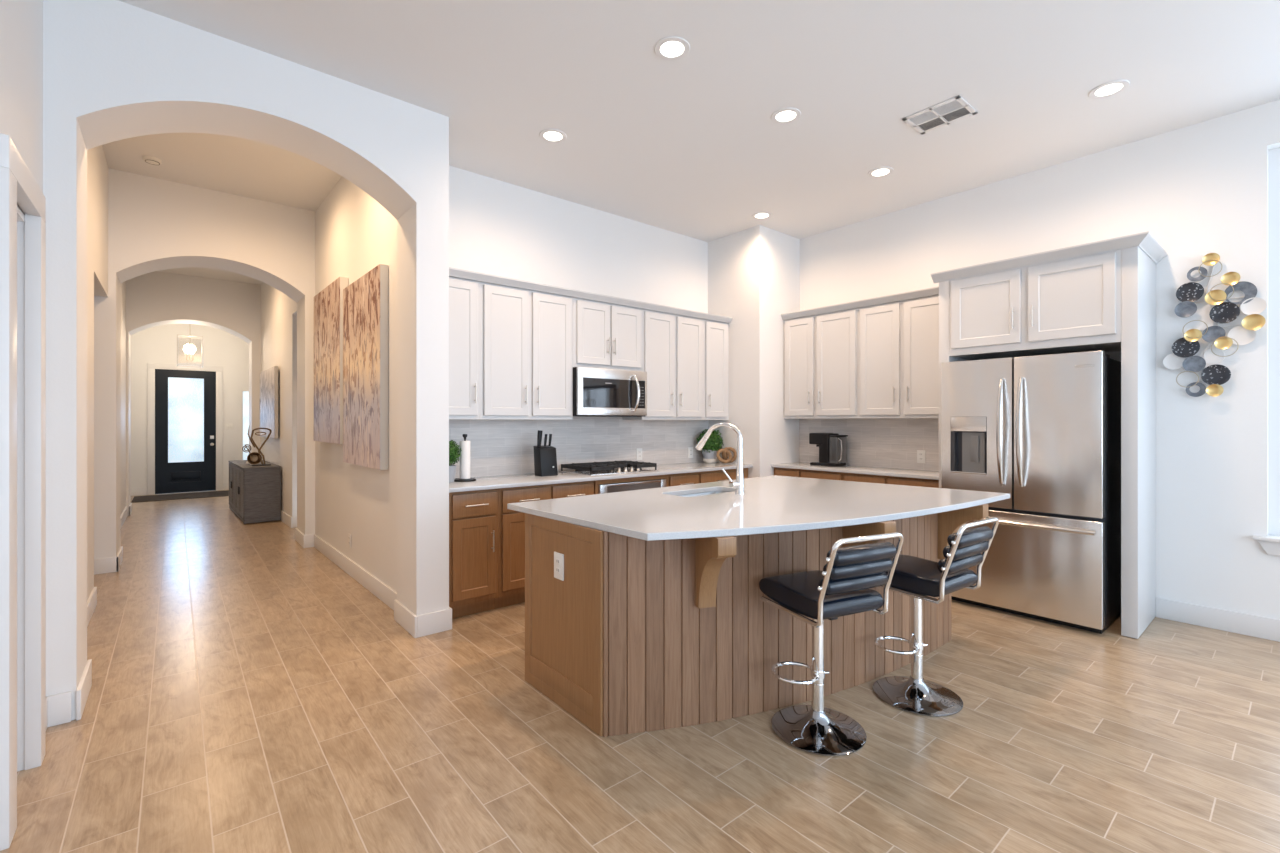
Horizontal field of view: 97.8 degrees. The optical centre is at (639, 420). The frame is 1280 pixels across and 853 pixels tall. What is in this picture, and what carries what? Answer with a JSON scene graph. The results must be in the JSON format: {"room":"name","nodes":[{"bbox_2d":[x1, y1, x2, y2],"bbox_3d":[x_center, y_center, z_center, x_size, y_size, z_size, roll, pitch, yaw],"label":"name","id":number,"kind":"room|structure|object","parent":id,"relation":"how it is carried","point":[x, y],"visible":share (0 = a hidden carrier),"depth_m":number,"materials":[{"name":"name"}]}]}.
{"room":"kitchen","nodes":[
{"label":"kitchen","id":0,"kind":"room"},
{"bbox_2d":[0,0,107,599],"bbox_3d":[-1.716,-0.515,0.263,1.400,3.750,11.400,0,0,-40],"label":"wall","id":1,"kind":"structure","parent":0,"point":[21,21],"depth_m":2.40,"materials":[{"name":"white paint"}]},
{"bbox_2d":[0,133,45,850],"bbox_3d":[-2.309,0.225,1.948,0.245,2.270,0.650,0,0,-40],"label":"trim","id":2,"kind":"structure","parent":1,"relation":"attached to","point":[22,236],"depth_m":2.17,"materials":[{"name":"white wood"}]},
{"bbox_2d":[46,697,47,729],"bbox_3d":[-0.084,1.292,-0.590,0.016,0.135,8.000,0,0,-40],"label":"baseboard","id":3,"kind":"structure","parent":1,"relation":"attached to","point":[46,697],"depth_m":2.46,"materials":[{"name":"white wood"}]},
{"bbox_2d":[87,587,96,626],"bbox_3d":[-3.473,1.292,3.462,0.016,0.135,1.734,0,0,-40],"label":"baseboard","id":4,"kind":"structure","parent":1,"relation":"attached to","point":[92,600],"depth_m":3.89,"materials":[{"name":"white wood"}]},
{"bbox_2d":[121,281,125,513],"bbox_3d":[-6.323,-0.515,6.622,0.160,3.750,3.430,0,0,-40],"label":"wall","id":5,"kind":"structure","parent":0,"point":[123,285],"depth_m":7.62,"materials":[{"name":"white paint"}]},
{"bbox_2d":[121,507,126,526],"bbox_3d":[-6.259,1.292,6.682,0.016,0.135,3.420,0,0,-40],"label":"baseboard","id":6,"kind":"structure","parent":5,"relation":"attached to","point":[124,514],"depth_m":7.50,"materials":[{"name":"white wood"}]},
{"bbox_2d":[130,324,248,488],"bbox_3d":[-8.660,-0.515,10.747,2.350,3.750,0.200,0,0,-40],"label":"wall","id":7,"kind":"structure","parent":0,"point":[157,344],"depth_m":10.61,"materials":[{"name":"white paint"}]},
{"bbox_2d":[130,483,228,495],"bbox_3d":[-8.591,1.292,10.664,2.050,0.135,0.016,0,0,-40],"label":"baseboard","id":8,"kind":"structure","parent":7,"relation":"attached to","point":[133,491],"depth_m":10.20,"materials":[{"name":"white"}]},
{"bbox_2d":[147,363,222,494],"bbox_3d":[-8.634,0.145,10.622,1.110,2.430,0.025,0,0,-40],"label":"door frame","id":9,"kind":"structure","parent":7,"relation":"in","point":[151,367],"depth_m":10.42,"materials":[{"name":"white wood"}]},
{"bbox_2d":[155,369,215,493],"bbox_3d":[-8.627,0.196,10.613,0.900,2.321,0.138,0,0,-40],"label":"door","id":10,"kind":"structure","parent":7,"relation":"in","point":[185,400],"depth_m":10.63,"materials":[{"name":"black wood"}]},
{"bbox_2d":[242,391,248,459],"bbox_3d":[-7.933,0.150,11.242,0.140,1.520,0.050,0,0,-40],"label":"window","id":11,"kind":"structure","parent":7,"relation":"in","point":[245,394],"depth_m":11.24,"materials":[{"name":"white glass"}]},
{"bbox_2d":[126,271,260,506],"bbox_3d":[-6.973,-0.515,8.605,2.300,3.750,0.450,0,0,-40],"label":"wall","id":12,"kind":"structure","parent":0,"point":[156,298],"depth_m":8.53,"materials":[{"name":"white paint"}]},
{"bbox_2d":[127,503,131,515],"bbox_3d":[-6.890,1.292,8.677,1.600,0.135,0.486,0,0,-40],"label":"baseboard","id":13,"kind":"structure","parent":12,"relation":"attached to","point":[129,508],"depth_m":8.00,"materials":[{"name":"white wood"}]},
{"bbox_2d":[94,168,314,558],"bbox_3d":[-4.314,-0.515,5.725,1.900,3.750,0.520,0,0,-40],"label":"wall","id":14,"kind":"structure","parent":0,"point":[155,224],"depth_m":5.37,"materials":[{"name":"white paint"}]},
{"bbox_2d":[94,528,313,574],"bbox_3d":[-4.367,1.292,5.684,1.765,0.135,0.556,0,0,-40],"label":"baseboard","id":15,"kind":"structure","parent":14,"relation":"attached to","point":[111,564],"depth_m":5.03,"materials":[{"name":"white wood"}]},
{"bbox_2d":[158,267,262,284],"bbox_3d":[-5.674,-2.295,7.163,2.450,0.190,3.430,0,0,-40],"label":"ceiling","id":16,"kind":"structure","parent":0,"point":[212,273],"depth_m":8.33,"materials":[{"name":"white paint"}]},
{"bbox_2d":[102,133,341,210],"bbox_3d":[-3.316,-2.330,4.331,2.450,0.120,2.900,0,0,-40],"label":"ceiling","id":17,"kind":"structure","parent":0,"point":[222,163],"depth_m":4.96,"materials":[{"name":"white paint"}]},
{"bbox_2d":[143,156,161,164],"bbox_3d":[-4.224,-2.254,4.837,0.128,0.030,0.128,0,0,-40],"label":"smoke detector","id":18,"kind":"object","parent":17,"relation":"attached to","point":[149,159],"visible":1,"depth_m":4.82,"materials":[{"name":"white plastic"}]},
{"bbox_2d":[43,0,448,719],"bbox_3d":[-2.154,-0.515,3.152,2.025,3.750,0.400,0,0,-40],"label":"wall","id":19,"kind":"structure","parent":0,"point":[114,70],"depth_m":2.92,"materials":[{"name":"white paint"}]},
{"bbox_2d":[46,600,451,726],"bbox_3d":[-2.071,1.292,3.221,1.841,0.135,0.432,0,0,-40],"label":"baseboard","id":20,"kind":"structure","parent":19,"relation":"attached to","point":[59,705],"depth_m":2.86,"materials":[{"name":"white"}]},
{"bbox_2d":[261,282,296,516],"bbox_3d":[-4.517,-0.515,8.049,1.237,3.750,3.550,0,0,-40],"label":"wall","id":21,"kind":"structure","parent":0,"point":[278,310],"depth_m":7.56,"materials":[{"name":"white paint"}]},
{"bbox_2d":[260,366,277,437],"bbox_3d":[-5.504,-0.260,8.267,0.045,1.000,1.451,0,0,-41],"label":"canvas painting","id":22,"kind":"object","parent":21,"relation":"attached to","point":[269,377],"visible":0.99,"depth_m":8.04,"materials":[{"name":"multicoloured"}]},
{"bbox_2d":[281,510,296,527],"bbox_3d":[-5.164,1.292,8.150,0.317,0.135,2.577,0,0,-42],"label":"baseboard","id":23,"kind":"structure","parent":21,"relation":"attached to","point":[287,519],"depth_m":7.22,"materials":[{"name":"white"}]},
{"bbox_2d":[315,177,396,591],"bbox_3d":[-2.508,-0.515,5.004,0.160,3.750,2.904,0,0,-41],"label":"wall","id":24,"kind":"structure","parent":0,"point":[355,234],"depth_m":4.78,"materials":[{"name":"white paint"}]},
{"bbox_2d":[314,277,348,443],"bbox_3d":[-2.986,-0.537,5.374,0.071,1.485,1.082,0,0,-41],"label":"canvas painting","id":25,"kind":"object","parent":24,"relation":"attached to","point":[328,303],"visible":0.88,"depth_m":5.26,"materials":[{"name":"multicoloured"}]},
{"bbox_2d":[314,534,396,609],"bbox_3d":[-2.581,1.292,4.954,0.016,0.135,2.885,0,0,-41],"label":"baseboard","id":26,"kind":"structure","parent":24,"relation":"attached to","point":[382,591],"depth_m":4.70,"materials":[{"name":"white wood"}]},
{"bbox_2d":[343,264,387,469],"bbox_3d":[-2.234,-0.398,4.516,0.059,1.515,1.061,0,0,-41],"label":"canvas painting","id":27,"kind":"object","parent":24,"relation":"attached to","point":[365,300],"visible":1,"depth_m":4.34,"materials":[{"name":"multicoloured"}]},
{"bbox_2d":[449,166,707,476],"bbox_3d":[-0.237,-0.312,5.503,4.200,3.345,0.200,0,0,-40],"label":"wall","id":28,"kind":"structure","parent":0,"point":[497,227],"depth_m":5.02,"materials":[{"name":"white paint"}]},
{"bbox_2d":[449,277,479,418],"bbox_3d":[-1.418,-0.526,4.147,0.374,1.029,0.348,0,0,-40],"label":"upper cabinet","id":29,"kind":"object","parent":28,"relation":"attached to","point":[464,295],"visible":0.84,"depth_m":4.08,"materials":[{"name":"grey wood"}]},
{"bbox_2d":[449,267,732,322],"bbox_3d":[-0.297,-1.069,4.981,3.166,0.053,0.195,0,0,-40],"label":"crown molding","id":30,"kind":"structure","parent":29,"relation":"attached to","point":[453,272],"depth_m":4.68,"materials":[{"name":"grey wood"}]},
{"bbox_2d":[476,282,572,419],"bbox_3d":[-0.958,-0.526,4.530,0.821,1.029,0.348,0,0,-40],"label":"upper cabinet","id":31,"kind":"object","parent":28,"relation":"attached to","point":[526,336],"visible":1,"depth_m":4.39,"materials":[{"name":"grey wood"}]},
{"bbox_2d":[449,417,708,477],"bbox_3d":[-0.461,0.203,5.178,3.168,0.486,0.012,0,0,-40],"label":"backsplash","id":32,"kind":"structure","parent":28,"relation":"attached to","point":[497,447],"depth_m":5.07,"materials":[{"name":"grey tile"}]},
{"bbox_2d":[636,448,641,459],"bbox_3d":[-0.005,0.330,5.544,0.072,0.116,0.009,0,0,-40],"label":"wall outlet","id":33,"kind":"object","parent":32,"relation":"attached to","point":[638,450],"visible":1,"depth_m":5.54,"materials":[{"name":"white plastic"}]},
{"bbox_2d":[688,447,692,457],"bbox_3d":[0.546,0.340,6.003,0.072,0.116,0.009,0,0,-40],"label":"wall outlet","id":34,"kind":"object","parent":32,"relation":"attached to","point":[690,449],"visible":1,"depth_m":6.00,"materials":[{"name":"white plastic"}]},
{"bbox_2d":[573,298,641,370],"bbox_3d":[-0.350,-0.748,5.036,0.759,0.586,0.348,0,0,-40],"label":"upper cabinet","id":35,"kind":"object","parent":28,"relation":"attached to","point":[605,335],"visible":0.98,"depth_m":4.90,"materials":[{"name":"grey wood"}]},
{"bbox_2d":[573,367,646,416],"bbox_3d":[-0.323,-0.246,5.004,0.756,0.412,0.447,0,0,-40],"label":"microwave","id":36,"kind":"object","parent":35,"relation":"attached to","point":[597,392],"visible":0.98,"depth_m":4.86,"materials":[{"name":"silver metal"}]},
{"bbox_2d":[623,309,702,419],"bbox_3d":[0.255,-0.526,5.540,0.813,1.029,0.348,0,0,-40],"label":"upper cabinet","id":37,"kind":"object","parent":28,"relation":"attached to","point":[672,344],"visible":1,"depth_m":5.40,"materials":[{"name":"grey wood"}]},
{"bbox_2d":[703,319,728,419],"bbox_3d":[0.719,-0.526,5.927,0.395,1.029,0.348,0,0,-40],"label":"upper cabinet","id":38,"kind":"object","parent":28,"relation":"attached to","point":[715,334],"visible":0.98,"depth_m":5.81,"materials":[{"name":"grey wood"}]},
{"bbox_2d":[0,490,1279,852],"bbox_3d":[-1.497,1.410,5.000,7.900,0.100,18.800,0,0,-40],"label":"floor","id":39,"kind":"structure","parent":0,"point":[248,693],"depth_m":2.30,"materials":[{"name":"tile"}]},
{"bbox_2d":[131,490,228,502],"bbox_3d":[-8.075,1.354,10.193,1.760,0.011,0.900,0,0,-40],"label":"entry rug","id":40,"kind":"object","parent":39,"relation":"on","point":[212,493],"visible":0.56,"depth_m":9.97,"materials":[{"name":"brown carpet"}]},
{"bbox_2d":[229,460,280,523],"bbox_3d":[-5.627,0.980,8.108,0.432,0.736,1.774,0,0,-42],"label":"base cabinet","id":41,"kind":"object","parent":39,"relation":"on","point":[254,491],"visible":0.96,"depth_m":7.50,"materials":[{"name":"grey wood"}]},
{"bbox_2d":[242,425,270,465],"bbox_3d":[-5.257,0.335,7.660,0.333,0.551,0.140,0,0,-40],"label":"sculpture","id":42,"kind":"object","parent":41,"relation":"on","point":[253,458],"visible":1,"depth_m":7.65,"materials":[{"name":"black metal"}]},
{"bbox_2d":[449,489,497,618],"bbox_3d":[-1.324,0.917,4.051,0.396,0.883,0.612,0,0,-40],"label":"base cabinet","id":43,"kind":"object","parent":39,"relation":"on","point":[473,515],"visible":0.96,"depth_m":3.86,"materials":[{"name":"brown wood"}]},
{"bbox_2d":[449,462,752,492],"bbox_3d":[-0.260,0.461,4.936,3.167,0.029,0.618,0,0,-40],"label":"countertop","id":44,"kind":"structure","parent":43,"relation":"on","point":[528,479],"depth_m":4.49,"materials":[{"name":"stone"}]},
{"bbox_2d":[449,440,460,482],"bbox_3d":[-1.399,0.291,4.066,0.194,0.309,0.200,0,0,-40],"label":"potted shrub","id":45,"kind":"object","parent":44,"relation":"on","point":[454,453],"visible":0.44,"depth_m":4.04,"materials":[{"name":"green plant"}]},
{"bbox_2d":[449,465,455,482],"bbox_3d":[-1.401,0.386,4.065,0.124,0.120,0.124,0,0,-40],"label":"pot","id":46,"kind":"object","parent":45,"relation":"on","point":[452,468],"depth_m":4.03,"materials":[{"name":"grey ceramic"}]},
{"bbox_2d":[454,434,475,481],"bbox_3d":[-1.304,0.270,4.159,0.160,0.350,0.160,0,0,-40],"label":"paper towel holder","id":47,"kind":"object","parent":44,"relation":"on","point":[463,435],"visible":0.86,"depth_m":4.12,"materials":[{"name":"black metal"}]},
{"bbox_2d":[460,441,469,478],"bbox_3d":[-1.304,0.288,4.159,0.077,0.280,0.077,0,0,-40],"label":"paper towel roll","id":48,"kind":"object","parent":47,"relation":"on","point":[464,445],"visible":1,"depth_m":4.12,"materials":[{"name":"white paper"}]},
{"bbox_2d":[533,445,557,475],"bbox_3d":[-0.774,0.324,4.581,0.150,0.243,0.139,0,0,-40],"label":"knife block","id":49,"kind":"object","parent":44,"relation":"on","point":[545,458],"visible":0.93,"depth_m":4.54,"materials":[{"name":"black plastic"}]},
{"bbox_2d":[537,430,542,446],"bbox_3d":[-0.821,0.144,4.575,0.044,0.136,0.031,0,0,-40],"label":"kitchen knife","id":50,"kind":"object","parent":49,"relation":"on","point":[539,435],"visible":1,"depth_m":4.56,"materials":[{"name":"black plastic"}]},
{"bbox_2d":[544,434,547,445],"bbox_3d":[-0.777,0.159,4.605,0.029,0.106,0.021,0,0,-40],"label":"kitchen knife","id":51,"kind":"object","parent":49,"relation":"on","point":[545,437],"visible":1,"depth_m":4.60,"materials":[{"name":"black plastic"}]},
{"bbox_2d":[548,434,551,445],"bbox_3d":[-0.744,0.159,4.633,0.029,0.106,0.021,0,0,-40],"label":"kitchen knife","id":52,"kind":"object","parent":49,"relation":"on","point":[550,435],"visible":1,"depth_m":4.62,"materials":[{"name":"black plastic"}]},
{"bbox_2d":[559,460,658,475],"bbox_3d":[-0.270,0.411,4.968,0.745,0.068,0.490,0,0,-40],"label":"cooktop","id":53,"kind":"object","parent":44,"relation":"in","point":[609,467],"visible":1,"depth_m":4.87,"materials":[{"name":"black metal"}]},
{"bbox_2d":[696,429,723,462],"bbox_3d":[0.747,0.264,5.964,0.293,0.364,0.295,0,0,-9],"label":"potted shrub","id":54,"kind":"object","parent":44,"relation":"on","point":[714,442],"visible":0.81,"depth_m":5.90,"materials":[{"name":"green plant"}]},
{"bbox_2d":[702,449,716,458],"bbox_3d":[0.749,0.357,5.967,0.176,0.105,0.176,0,0,-40],"label":"pot","id":55,"kind":"object","parent":54,"relation":"on","point":[707,453],"depth_m":5.90,"materials":[{"name":"grey ceramic"}]},
{"bbox_2d":[716,447,736,462],"bbox_3d":[0.906,0.359,5.857,0.184,0.171,0.150,0,0,-40],"label":"ornament","id":56,"kind":"object","parent":44,"relation":"on","point":[725,452],"visible":1,"depth_m":5.85,"materials":[{"name":"brown wood"}]},
{"bbox_2d":[494,481,593,608],"bbox_3d":[-0.852,0.917,4.445,0.831,0.883,0.612,0,0,-40],"label":"base cabinet","id":57,"kind":"object","parent":39,"relation":"on","point":[511,523],"visible":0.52,"depth_m":4.06,"materials":[{"name":"brown wood"}]},
{"bbox_2d":[594,474,667,493],"bbox_3d":[-0.238,0.917,4.981,0.796,0.883,0.574,0,0,-40],"label":"base cabinet","id":58,"kind":"object","parent":39,"relation":"on","point":[608,481],"visible":0.04,"depth_m":4.71,"materials":[{"name":"brown wood"}]},
{"bbox_2d":[599,479,665,493],"bbox_3d":[-0.193,0.838,4.926,0.726,0.635,0.564,0,0,-40],"label":"oven","id":59,"kind":"object","parent":58,"relation":"in","point":[657,483],"visible":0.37,"depth_m":4.72,"materials":[{"name":"grey metal"}]},
{"bbox_2d":[668,468,747,486],"bbox_3d":[0.518,0.917,5.586,1.139,0.883,0.612,0,0,-40],"label":"base cabinet","id":60,"kind":"object","parent":39,"relation":"on","point":[717,475],"visible":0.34,"depth_m":5.30,"materials":[{"name":"brown wood"}]},
{"bbox_2d":[525,504,987,736],"bbox_3d":[0.726,0.917,3.121,2.297,0.883,1.509,0,0,-40],"label":"kitchen island","id":61,"kind":"object","parent":39,"relation":"on","point":[637,635],"visible":0.56,"depth_m":2.56,"materials":[{"name":"brown wood"}]},
{"bbox_2d":[554,551,563,580],"bbox_3d":[-0.389,0.693,2.667,0.009,0.125,0.082,0,0,-40],"label":"wall outlet","id":62,"kind":"object","parent":61,"relation":"attached to","point":[558,557],"visible":1,"depth_m":2.66,"materials":[{"name":"white plastic"}]},
{"bbox_2d":[507,475,1009,540],"bbox_3d":[0.768,0.461,3.240,2.572,0.030,1.635,0,0,-40],"label":"island countertop","id":63,"kind":"structure","parent":61,"relation":"on","point":[775,503],"depth_m":2.95,"materials":[{"name":"stone"}]},
{"bbox_2d":[678,491,726,496],"bbox_3d":[0.410,0.577,3.544,0.613,0.200,0.306,0,0,-40],"label":"sink","id":64,"kind":"object","parent":63,"relation":"in","point":[712,492],"visible":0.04,"depth_m":3.72,"materials":[{"name":"silver metal"}]},
{"bbox_2d":[695,423,744,494],"bbox_3d":[0.485,0.228,3.487,0.158,0.436,0.331,0,0,-40],"label":"faucet","id":65,"kind":"object","parent":63,"relation":"on","point":[739,483],"visible":1,"depth_m":3.40,"materials":[{"name":"silver metal"}]},
{"bbox_2d":[774,467,843,480],"bbox_3d":[1.794,0.917,5.620,0.501,0.883,0.786,0,0,-40],"label":"base cabinet","id":66,"kind":"object","parent":39,"relation":"on","point":[816,474],"visible":0.09,"depth_m":5.46,"materials":[{"name":"brown wood"}]},
{"bbox_2d":[759,532,903,755],"bbox_3d":[0.804,0.904,2.414,0.402,0.909,0.508,0,0,-25],"label":"bar stool","id":67,"kind":"object","parent":39,"relation":"on","point":[842,587],"visible":1,"depth_m":2.33,"materials":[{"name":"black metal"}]},
{"bbox_2d":[844,473,938,487],"bbox_3d":[2.337,0.917,4.968,0.501,0.883,0.910,0,0,-40],"label":"base cabinet","id":68,"kind":"object","parent":39,"relation":"on","point":[855,477],"visible":0.08,"depth_m":4.83,"materials":[{"name":"brown wood"}]},
{"bbox_2d":[771,462,938,479],"bbox_3d":[2.088,0.461,5.272,0.498,0.029,1.700,0,0,-40],"label":"countertop","id":69,"kind":"structure","parent":68,"relation":"on","point":[910,473],"depth_m":5.13,"materials":[{"name":"stone"}]},
{"bbox_2d":[809,433,847,466],"bbox_3d":[1.900,0.283,5.577,0.210,0.326,0.352,0,0,-40],"label":"coffee maker","id":70,"kind":"object","parent":69,"relation":"on","point":[832,446],"visible":1,"depth_m":5.50,"materials":[{"name":"black plastic"}]},
{"bbox_2d":[873,517,998,716],"bbox_3d":[1.398,0.904,2.721,0.402,0.909,0.508,0,0,-36],"label":"bar stool","id":71,"kind":"object","parent":39,"relation":"on","point":[918,578],"visible":0.84,"depth_m":2.65,"materials":[{"name":"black leather"}]},
{"bbox_2d":[941,351,1120,633],"bbox_3d":[2.836,0.457,4.072,0.780,1.799,0.959,0,0,-40],"label":"refrigerator","id":72,"kind":"object","parent":39,"relation":"on","point":[1044,431],"visible":0.91,"depth_m":3.77,"materials":[{"name":"grey metal"}]},
{"bbox_2d":[931,231,1166,638],"bbox_3d":[2.948,0.102,4.101,0.696,2.508,1.273,0,0,-40],"label":"tall cabinet","id":73,"kind":"object","parent":39,"relation":"on","point":[1098,295],"visible":0.85,"depth_m":3.71,"materials":[{"name":"grey wood"}]},
{"bbox_2d":[119,0,1279,241],"bbox_3d":[1.879,-2.035,1.487,6.090,0.100,9.080,0,0,-40],"label":"ceiling","id":74,"kind":"structure","parent":0,"point":[691,145],"depth_m":3.23,"materials":[{"name":"white paint"}]},
{"bbox_2d":[539,129,566,142],"bbox_3d":[-0.605,-1.981,3.882,0.192,0.006,0.192,0,0,-40],"label":"recessed light","id":75,"kind":"object","parent":74,"relation":"in","point":[548,135],"visible":1,"depth_m":3.87,"materials":[{"name":"white"}]},
{"bbox_2d":[654,36,689,60],"bbox_3d":[0.171,-1.981,2.974,0.192,0.006,0.192,0,0,-40],"label":"recessed light","id":76,"kind":"object","parent":74,"relation":"in","point":[671,48],"visible":1,"depth_m":2.97,"materials":[{"name":"white"}]},
{"bbox_2d":[752,212,771,218],"bbox_3d":[1.175,-1.981,5.385,0.192,0.006,0.192,0,0,-40],"label":"recessed light","id":77,"kind":"object","parent":74,"relation":"in","point":[759,215],"visible":1,"depth_m":5.38,"materials":[{"name":"white"}]},
{"bbox_2d":[771,107,800,123],"bbox_3d":[0.948,-1.981,3.627,0.192,0.006,0.192,0,0,-40],"label":"recessed light","id":78,"kind":"object","parent":74,"relation":"in","point":[784,115],"visible":1,"depth_m":3.62,"materials":[{"name":"white"}]},
{"bbox_2d":[868,167,893,177],"bbox_3d":[1.917,-1.981,4.448,0.192,0.006,0.192,0,0,-40],"label":"recessed light","id":79,"kind":"object","parent":74,"relation":"in","point":[878,172],"visible":1,"depth_m":4.44,"materials":[{"name":"white"}]},
{"bbox_2d":[902,95,977,134],"bbox_3d":[1.945,-1.980,3.625,0.300,0.008,0.350,0,0,-40],"label":"ceiling vent","id":80,"kind":"object","parent":74,"relation":"in","point":[954,109],"visible":1,"depth_m":3.61,"materials":[{"name":"white metal"}]},
{"bbox_2d":[1088,79,1129,98],"bbox_3d":[2.803,-1.981,3.337,0.192,0.006,0.192,0,0,-40],"label":"recessed light","id":81,"kind":"object","parent":74,"relation":"in","point":[1111,88],"visible":1,"depth_m":3.33,"materials":[{"name":"white"}]},
{"bbox_2d":[708,225,799,477],"bbox_3d":[1.248,-0.312,6.145,0.695,3.345,0.715,0,0,-40],"label":"wall","id":82,"kind":"structure","parent":0,"point":[754,272],"depth_m":5.83,"materials":[{"name":"white paint"}]},
{"bbox_2d":[800,100,1279,619],"bbox_3d":[4.205,-0.312,3.295,0.200,3.345,8.880,0,0,-40],"label":"wall","id":83,"kind":"structure","parent":0,"point":[1199,189],"depth_m":3.79,"materials":[{"name":"white paint"}]},
{"bbox_2d":[784,308,858,418],"bbox_3d":[1.878,-0.545,5.653,0.333,1.041,0.842,0,0,-40],"label":"upper cabinet","id":84,"kind":"object","parent":83,"relation":"attached to","point":[821,351],"visible":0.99,"depth_m":5.54,"materials":[{"name":"grey wood"}]},
{"bbox_2d":[799,418,938,470],"bbox_3d":[2.284,0.203,5.435,0.012,0.486,1.700,0,0,-40],"label":"backsplash","id":85,"kind":"structure","parent":83,"relation":"attached to","point":[871,442],"depth_m":5.38,"materials":[{"name":"grey tile"}]},
{"bbox_2d":[917,450,924,462],"bbox_3d":[2.561,0.325,5.086,0.009,0.116,0.072,0,0,-40],"label":"wall outlet","id":86,"kind":"object","parent":85,"relation":"attached to","point":[920,453],"visible":1,"depth_m":5.08,"materials":[{"name":"white plastic"}]},
{"bbox_2d":[859,295,938,417],"bbox_3d":[2.421,-0.545,5.002,0.333,1.041,0.851,0,0,-40],"label":"upper cabinet","id":87,"kind":"object","parent":83,"relation":"attached to","point":[899,340],"visible":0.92,"depth_m":4.95,"materials":[{"name":"grey wood"}]},
{"bbox_2d":[781,286,938,319],"bbox_3d":[2.098,-1.095,5.282,0.195,0.056,1.695,0,0,-40],"label":"crown molding","id":88,"kind":"structure","parent":87,"relation":"attached to","point":[932,291],"depth_m":5.17,"materials":[{"name":"grey wood"}]},
{"bbox_2d":[1163,253,1266,396],"bbox_3d":[3.740,-0.626,3.648,0.060,0.936,0.473,0,0,-40],"label":"wall sculpture","id":89,"kind":"object","parent":83,"relation":"attached to","point":[1216,375],"visible":1,"depth_m":3.63,"materials":[{"name":"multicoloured metal"}]},
{"bbox_2d":[1156,597,1279,641],"bbox_3d":[5.209,1.292,1.921,0.016,0.135,5.084,0,0,-40],"label":"baseboard","id":90,"kind":"structure","parent":83,"relation":"attached to","point":[1210,617],"depth_m":3.63,"materials":[{"name":"white"}]},
{"bbox_2d":[1253,535,1279,555],"bbox_3d":[4.537,0.776,2.784,0.145,0.107,1.990,0,0,-40],"label":"window sill","id":91,"kind":"structure","parent":83,"relation":"attached to","point":[1271,544],"depth_m":3.46,"materials":[{"name":"white"}]},
{"bbox_2d":[1268,148,1279,535],"bbox_3d":[4.612,-0.497,2.846,0.050,2.445,1.870,0,0,-40],"label":"window","id":92,"kind":"structure","parent":83,"relation":"in","point":[1274,154],"depth_m":3.53,"materials":[{"name":"white glass"}]},
{"bbox_3d":[-7.828,-2.315,9.748,2.450,0.150,2.400,0,0,-40],"label":"ceiling","id":93,"kind":"structure","parent":0,"visible":0},
{"bbox_2d":[177,324,202,366],"bbox_3d":[-7.659,-1.587,9.498,0.342,1.305,0.342,0,0,-40],"label":"pendant lantern","id":94,"kind":"object","parent":93,"relation":"hanging from","point":[189,335],"visible":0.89,"depth_m":9.48,"materials":[{"name":"silver metal"}]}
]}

